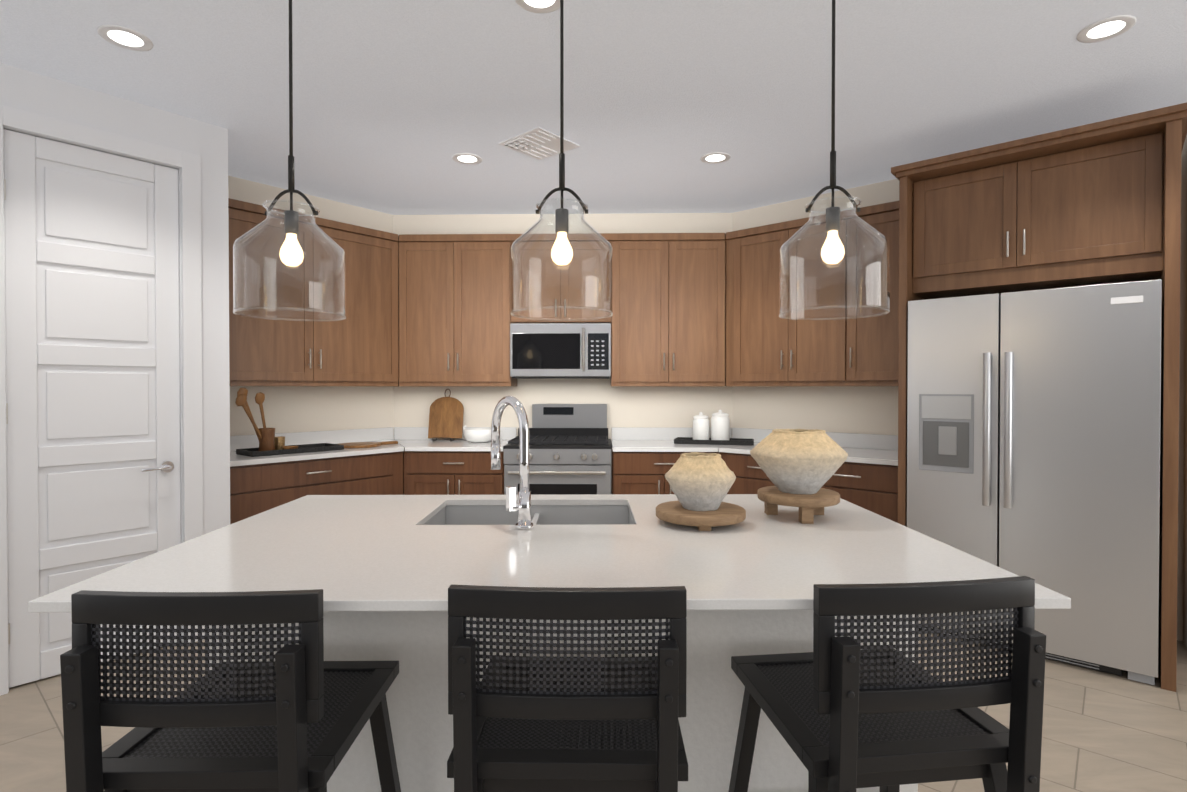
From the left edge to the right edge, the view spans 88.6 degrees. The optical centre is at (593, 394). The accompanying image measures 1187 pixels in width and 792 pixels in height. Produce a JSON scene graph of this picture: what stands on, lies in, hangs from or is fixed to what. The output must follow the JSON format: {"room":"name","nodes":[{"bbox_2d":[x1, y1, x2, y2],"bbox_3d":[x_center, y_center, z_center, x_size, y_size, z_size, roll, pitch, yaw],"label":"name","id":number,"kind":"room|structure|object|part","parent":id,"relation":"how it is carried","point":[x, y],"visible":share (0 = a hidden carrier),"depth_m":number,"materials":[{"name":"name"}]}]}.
{"room":"kitchen","nodes":[
{"label":"kitchen","id":0,"kind":"room"},
{"bbox_2d":[0,63,229,635],"bbox_3d":[-3.076,-0.060,2.148,0.120,2.740,3.200,0,1,41],"label":"wall","id":1,"kind":"structure","parent":0,"point":[28,91],"depth_m":3.21,"materials":[{"name":"white paint"}]},
{"bbox_2d":[4,129,181,687],"bbox_3d":[-2.379,0.066,2.932,0.040,2.458,0.657,0,1,41],"label":"door leaf","id":2,"kind":"structure","parent":1,"relation":"in","point":[92,317],"depth_m":2.87,"materials":[{"name":"white wood"}]},
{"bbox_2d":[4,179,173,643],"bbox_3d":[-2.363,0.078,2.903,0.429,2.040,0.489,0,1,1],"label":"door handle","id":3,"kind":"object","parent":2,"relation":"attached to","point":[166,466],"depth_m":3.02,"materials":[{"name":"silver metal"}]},
{"bbox_2d":[0,105,203,695],"bbox_3d":[-2.379,0.025,2.931,0.116,2.555,0.835,0,1,41],"label":"door frame","id":4,"kind":"structure","parent":1,"relation":"attached to","point":[190,301],"depth_m":3.15,"materials":[{"name":"white wood"}]},
{"bbox_2d":[228,176,393,435],"bbox_3d":[-3.039,-0.072,3.432,0.140,2.740,4.394,0,1,41],"label":"wall","id":5,"kind":"structure","parent":0,"point":[289,409],"depth_m":4.47,"materials":[{"name":"beige paint"}]},
{"bbox_2d":[228,198,403,385],"bbox_3d":[-1.999,-0.641,4.288,1.156,1.120,1.338,0,1,1],"label":"upper cabinet","id":6,"kind":"object","parent":5,"relation":"attached to","point":[364,348],"depth_m":4.14,"materials":[{"name":"brown wood"}]},
{"bbox_2d":[520,323,583,378],"bbox_3d":[-0.343,-0.332,4.732,0.552,0.395,0.391,0,1,1],"label":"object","id":7,"kind":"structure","parent":0,"point":[547,350],"depth_m":4.54,"materials":[{"name":"black glass"}]},
{"bbox_2d":[393,213,732,493],"bbox_3d":[-0.255,-0.088,5.001,3.350,2.740,0.140,0,1,1],"label":"wall","id":8,"kind":"structure","parent":0,"point":[662,407],"depth_m":4.92,"materials":[{"name":"beige paint"}]},
{"bbox_2d":[376,234,519,386],"bbox_3d":[-1.094,-0.646,4.745,1.072,1.120,0.392,0,1,1],"label":"upper cabinet","id":9,"kind":"object","parent":8,"relation":"attached to","point":[460,330],"depth_m":4.60,"materials":[{"name":"brown wood"}]},
{"bbox_2d":[520,233,599,322],"bbox_3d":[-0.243,-0.876,4.746,0.757,0.661,0.348,0,1,1],"label":"upper cabinet","id":10,"kind":"object","parent":8,"relation":"attached to","point":[557,313],"depth_m":4.58,"materials":[{"name":"brown wood"}]},
{"bbox_2d":[510,323,610,378],"bbox_3d":[-0.244,-0.327,4.707,0.751,0.407,0.437,0,1,1],"label":"microwave","id":11,"kind":"object","parent":8,"relation":"attached to","point":[537,350],"depth_m":4.54,"materials":[{"name":"silver metal"}]},
{"bbox_2d":[392,427,731,438],"bbox_3d":[-0.257,0.319,4.884,2.740,0.101,0.098,0,1,1],"label":"backsplash","id":12,"kind":"structure","parent":8,"relation":"attached to","point":[397,432],"depth_m":4.90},
{"bbox_2d":[584,319,611,378],"bbox_3d":[0.033,-0.332,4.724,0.199,0.395,0.391,0,1,1],"label":"control panel","id":13,"kind":"object","parent":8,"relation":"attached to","point":[597,336],"depth_m":4.53,"materials":[{"name":"silver metal"}]},
{"bbox_2d":[600,233,743,386],"bbox_3d":[0.592,-0.646,4.731,1.036,1.120,0.348,0,1,1],"label":"upper cabinet","id":14,"kind":"object","parent":8,"relation":"attached to","point":[663,318],"depth_m":4.57,"materials":[{"name":"brown wood"}]},
{"bbox_2d":[0,629,1186,791],"bbox_3d":[-0.023,1.351,1.159,13.000,0.060,12.500,0,1,1],"label":"floor","id":15,"kind":"structure","parent":0,"point":[1105,732],"depth_m":2.35,"materials":[{"name":"tile"}]},
{"bbox_2d":[60,589,400,791],"bbox_3d":[-0.719,0.837,1.317,0.510,0.963,0.575,0,1,-1],"label":"stool","id":16,"kind":"object","parent":15,"relation":"on","point":[295,715],"visible":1,"depth_m":1.09,"materials":[{"name":"black wood"}]},
{"bbox_2d":[230,451,403,523],"bbox_3d":[-1.973,0.848,4.217,1.213,0.884,1.510,0,1,1],"label":"base cabinet","id":17,"kind":"object","parent":15,"relation":"on","point":[253,490],"depth_m":3.80,"materials":[{"name":"brown wood"}]},
{"bbox_2d":[230,439,423,466],"bbox_3d":[-1.964,0.391,4.199,1.232,0.030,1.535,0,1,1],"label":"countertop","id":18,"kind":"structure","parent":17,"relation":"on","point":[348,457],"depth_m":4.01,"materials":[{"name":"white stone"}]},
{"bbox_2d":[416,451,491,494],"bbox_3d":[-0.978,0.844,4.645,0.693,0.884,0.617,0,1,1],"label":"base cabinet","id":19,"kind":"object","parent":15,"relation":"on","point":[437,472],"depth_m":4.34,"materials":[{"name":"brown wood"}]},
{"bbox_2d":[503,404,611,494],"bbox_3d":[-0.247,0.684,4.567,0.760,1.205,0.722,0,1,1],"label":"range","id":20,"kind":"object","parent":15,"relation":"on","point":[570,447],"depth_m":4.27,"materials":[{"name":"silver metal"}]},
{"bbox_2d":[492,439,623,494],"bbox_3d":[-0.247,0.834,4.586,0.902,0.905,0.639,0,1,1],"label":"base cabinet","id":21,"kind":"object","parent":15,"relation":"on","point":[552,470],"depth_m":4.27,"materials":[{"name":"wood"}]},
{"bbox_2d":[209,612,918,791],"bbox_3d":[-0.087,0.866,2.036,2.000,0.891,0.660,0,1,-1],"label":"kitchen island","id":22,"kind":"object","parent":15,"relation":"on","point":[421,724],"depth_m":1.70,"materials":[{"name":"white paint"}]},
{"bbox_2d":[28,494,1070,611],"bbox_3d":[-0.084,0.411,1.797,2.060,0.022,1.190,0,1,-1],"label":"island countertop","id":23,"kind":"structure","parent":22,"relation":"on","point":[366,553],"depth_m":1.50,"materials":[{"name":"white stone"}]},
{"bbox_2d":[480,396,535,527],"bbox_3d":[-0.256,0.202,1.883,0.153,0.393,0.213,0,1,-1],"label":"faucet","id":24,"kind":"object","parent":23,"relation":"on","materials":[{"name":"silver metal"}]},
{"bbox_2d":[424,500,631,523],"bbox_3d":[-0.209,0.525,2.077,0.714,0.235,0.456,0,1,-1],"label":"sink","id":25,"kind":"object","parent":23,"relation":"in","point":[456,511],"depth_m":2.29,"materials":[{"name":"grey metal"}]},
{"bbox_2d":[656,452,745,530],"bbox_3d":[0.331,0.291,1.891,0.276,0.214,0.276,0,1,1],"label":"decorative vase","id":26,"kind":"object","parent":23,"relation":"on","point":[700,484],"visible":1,"depth_m":1.82,"materials":[{"name":"beige ceramic"}]},
{"bbox_2d":[750,429,847,523],"bbox_3d":[0.663,0.256,1.974,0.304,0.283,0.303,0,1,1],"label":"decorative vase","id":27,"kind":"object","parent":23,"relation":"on","point":[799,467],"visible":1,"depth_m":1.88,"materials":[{"name":"beige ceramic"}]},
{"bbox_2d":[447,584,687,791],"bbox_3d":[-0.045,0.837,1.343,0.510,0.963,0.575,0,1,1],"label":"stool","id":28,"kind":"object","parent":15,"relation":"on","point":[550,723],"visible":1,"depth_m":1.12,"materials":[{"name":"black wood"}]},
{"bbox_2d":[624,451,715,493],"bbox_3d":[0.503,0.844,4.613,0.727,0.884,0.617,0,1,1],"label":"base cabinet","id":29,"kind":"object","parent":15,"relation":"on","point":[644,471],"depth_m":4.30,"materials":[{"name":"brown wood"}]},
{"bbox_2d":[404,427,887,466],"bbox_3d":[0.279,0.341,4.223,3.841,0.131,1.397,0,1,1],"label":"countertop","id":30,"kind":"structure","parent":29,"relation":"on","point":[538,436],"depth_m":4.36,"materials":[{"name":"white stone"}]},
{"bbox_2d":[235,388,397,456],"bbox_3d":[-1.846,0.165,4.162,0.300,0.420,1.107,0,1,41],"label":"decorative tray","id":31,"kind":"object","parent":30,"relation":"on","point":[270,443],"visible":1,"depth_m":3.87,"materials":[{"name":"brown wood"}]},
{"bbox_2d":[428,389,463,440],"bbox_3d":[-1.179,0.161,4.825,0.270,0.412,0.200,0,1,1],"label":"cutting board","id":32,"kind":"object","parent":30,"relation":"on","point":[446,414],"visible":0.98,"depth_m":4.86,"materials":[{"name":"brown wood"}]},
{"bbox_2d":[463,425,500,442],"bbox_3d":[-0.850,0.304,4.657,0.328,0.132,0.311,0,1,1],"label":"bowl","id":33,"kind":"object","parent":30,"relation":"on","point":[477,435],"visible":0.71,"depth_m":4.61,"materials":[{"name":"white ceramic"}]},
{"bbox_2d":[674,410,753,444],"bbox_3d":[0.911,0.244,4.597,0.580,0.254,0.224,0,1,15],"label":"decorative tray","id":34,"kind":"object","parent":30,"relation":"on","point":[720,424],"visible":1,"depth_m":4.55,"materials":[{"name":"white ceramic"}]},
{"bbox_2d":[721,455,887,516],"bbox_3d":[1.545,0.848,4.210,1.309,0.884,1.372,0,1,1],"label":"base cabinet","id":35,"kind":"object","parent":15,"relation":"on","point":[864,487],"depth_m":3.70,"materials":[{"name":"brown wood"}]},
{"bbox_2d":[728,576,1045,791],"bbox_3d":[0.609,0.837,1.373,0.510,0.963,0.575,0,1,-7],"label":"stool","id":36,"kind":"object","parent":15,"relation":"on","point":[845,713],"visible":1,"depth_m":1.15,"materials":[{"name":"black wood"}]},
{"bbox_2d":[852,167,923,525],"bbox_3d":[1.962,0.033,3.667,0.518,2.525,0.616,0,1,1],"label":"tall cabinet","id":37,"kind":"object","parent":15,"relation":"on","point":[899,221],"depth_m":3.78,"materials":[{"name":"brown wood"}]},
{"bbox_2d":[904,291,943,633],"bbox_3d":[1.913,0.395,3.242,0.380,1.810,0.328,0,1,1],"label":"refrigerator","id":38,"kind":"object","parent":15,"relation":"on","point":[923,314],"depth_m":3.29,"materials":[{"name":"silver metal"}]},
{"bbox_2d":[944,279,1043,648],"bbox_3d":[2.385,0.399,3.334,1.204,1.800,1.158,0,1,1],"label":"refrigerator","id":39,"kind":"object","parent":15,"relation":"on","point":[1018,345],"depth_m":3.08,"materials":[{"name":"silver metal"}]},
{"bbox_2d":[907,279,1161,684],"bbox_3d":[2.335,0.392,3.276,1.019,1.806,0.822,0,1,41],"label":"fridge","id":40,"kind":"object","parent":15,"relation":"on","point":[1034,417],"depth_m":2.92,"materials":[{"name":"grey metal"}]},
{"bbox_2d":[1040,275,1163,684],"bbox_3d":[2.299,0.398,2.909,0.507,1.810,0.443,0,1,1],"label":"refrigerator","id":41,"kind":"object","parent":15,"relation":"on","point":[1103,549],"depth_m":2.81,"materials":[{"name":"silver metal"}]},
{"bbox_2d":[1144,107,1186,691],"bbox_3d":[2.783,0.040,2.959,0.525,2.525,0.622,0,1,1],"label":"tall cabinet","id":42,"kind":"object","parent":15,"relation":"on","point":[1167,133],"depth_m":2.67,"materials":[{"name":"brown wood"}]},
{"bbox_2d":[0,0,1186,214],"bbox_3d":[-0.023,-1.449,1.131,13.000,0.060,12.500,0,1,1],"label":"ceiling","id":43,"kind":"structure","parent":0,"point":[398,104],"depth_m":2.81,"materials":[{"name":"paint"}]},
{"bbox_2d":[97,24,152,50],"bbox_3d":[-1.879,-1.429,2.445,0.180,0.006,0.180,0,1,1],"label":"recessed light","id":44,"kind":"object","parent":43,"relation":"in","point":[121,37],"visible":1,"depth_m":2.44,"materials":[{"name":"white"}]},
{"bbox_2d":[233,0,346,321],"bbox_3d":[-0.883,-0.827,1.776,0.298,1.196,0.298,0,1,1],"label":"pendant light","id":45,"kind":"object","parent":43,"relation":"hanging from","point":[291,252],"visible":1,"depth_m":1.77,"materials":[{"name":"clear glass"}]},
{"bbox_3d":[-0.883,-0.387,1.781,0.296,0.314,0.296,0,1,1],"label":"lamp shade","id":46,"kind":"part","parent":45,"relation":"part of","materials":[{"name":"clear glass"}]},
{"bbox_3d":[-0.883,-0.946,1.775,0.152,0.957,0.130,0,1,1],"label":"cord","id":47,"kind":"part","parent":45,"relation":"part of","materials":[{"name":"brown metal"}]},
{"bbox_3d":[-0.883,-0.421,1.780,0.064,0.094,0.064,0,1,1],"label":"bulb","id":48,"kind":"part","parent":45,"relation":"part of","materials":[{"name":"white glass"}]},
{"bbox_2d":[452,153,481,164],"bbox_3d":[-0.773,-1.441,3.728,0.180,0.006,0.180,0,1,1],"label":"recessed light","id":49,"kind":"object","parent":43,"relation":"in","point":[464,158],"visible":1,"depth_m":3.72,"materials":[{"name":"white"}]},
{"bbox_2d":[498,127,579,159],"bbox_3d":[-0.313,-1.436,3.508,0.330,0.012,0.330,0,1,41],"label":"ceiling vent","id":50,"kind":"object","parent":43,"relation":"in","point":[538,143],"visible":0.96,"depth_m":3.48,"materials":[{"name":"white metal"}]},
{"bbox_2d":[515,0,563,12],"bbox_3d":[-0.195,-1.426,2.189,0.180,0.006,0.180,0,1,1],"label":"recessed light","id":51,"kind":"object","parent":43,"relation":"in","point":[541,6],"visible":0.98,"depth_m":2.23,"materials":[{"name":"white"}]},
{"bbox_2d":[510,0,612,320],"bbox_3d":[-0.091,-0.826,1.759,0.298,1.196,0.298,0,1,1],"label":"pendant light","id":52,"kind":"object","parent":43,"relation":"hanging from","point":[561,252],"visible":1,"depth_m":1.75,"materials":[{"name":"clear glass"}]},
{"bbox_3d":[-0.091,-0.387,1.764,0.296,0.314,0.296,0,1,1],"label":"lamp shade","id":53,"kind":"part","parent":52,"relation":"part of","materials":[{"name":"clear glass"}]},
{"bbox_3d":[-0.091,-0.946,1.758,0.152,0.957,0.130,0,1,1],"label":"cord","id":54,"kind":"part","parent":52,"relation":"part of","materials":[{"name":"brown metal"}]},
{"bbox_3d":[-0.091,-0.421,1.763,0.064,0.094,0.064,0,1,1],"label":"bulb","id":55,"kind":"part","parent":52,"relation":"part of","materials":[{"name":"white glass"}]},
{"bbox_2d":[700,152,729,163],"bbox_3d":[0.744,-1.441,3.716,0.180,0.006,0.180,0,1,1],"label":"recessed light","id":56,"kind":"object","parent":43,"relation":"in","point":[716,157],"visible":1,"depth_m":3.70,"materials":[{"name":"white"}]},
{"bbox_2d":[778,0,889,319],"bbox_3d":[0.686,-0.826,1.742,0.298,1.196,0.298,0,1,1],"label":"pendant light","id":57,"kind":"object","parent":43,"relation":"hanging from","point":[832,251],"visible":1,"depth_m":1.74,"materials":[{"name":"clear glass"}]},
{"bbox_3d":[0.686,-0.946,1.741,0.152,0.957,0.130,0,1,1],"label":"cord","id":58,"kind":"part","parent":57,"relation":"part of","materials":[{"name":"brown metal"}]},
{"bbox_3d":[0.686,-0.420,1.747,0.064,0.094,0.064,0,1,1],"label":"bulb","id":59,"kind":"part","parent":57,"relation":"part of","materials":[{"name":"white glass"}]},
{"bbox_3d":[0.686,-0.387,1.747,0.296,0.314,0.296,0,1,1],"label":"lamp shade","id":60,"kind":"part","parent":57,"relation":"part of","materials":[{"name":"clear glass"}]},
{"bbox_2d":[1077,15,1136,42],"bbox_3d":[2.007,-1.428,2.383,0.180,0.006,0.180,0,1,1],"label":"recessed light","id":61,"kind":"object","parent":43,"relation":"in","point":[1103,30],"visible":1,"depth_m":2.38,"materials":[{"name":"white"}]},
{"bbox_2d":[732,135,1186,640],"bbox_3d":[3.089,-0.071,3.297,5.320,2.740,0.140,0,1,41],"label":"wall","id":62,"kind":"structure","parent":0,"point":[859,409],"depth_m":4.33,"materials":[{"name":"beige paint"}]},
{"bbox_2d":[716,206,871,385],"bbox_3d":[1.560,-0.642,4.298,1.283,1.120,1.166,0,1,1],"label":"upper cabinet","id":63,"kind":"object","parent":62,"relation":"attached to","point":[755,346],"depth_m":4.22,"materials":[{"name":"brown wood"}]},
{"bbox_2d":[920,119,1147,290],"bbox_3d":[2.409,-0.899,3.349,1.214,0.655,1.162,0,1,1],"label":"upper cabinet","id":64,"kind":"object","parent":62,"relation":"attached to","point":[1070,201],"depth_m":3.05,"materials":[{"name":"brown wood"}]},
{"bbox_2d":[1183,242,1186,646],"bbox_3d":[3.483,-0.044,2.721,1.243,2.657,0.122,0,1,41],"label":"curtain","id":65,"kind":"object","parent":62,"relation":"attached to","point":[1185,570],"visible":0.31,"depth_m":3.10,"materials":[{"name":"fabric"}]}
]}

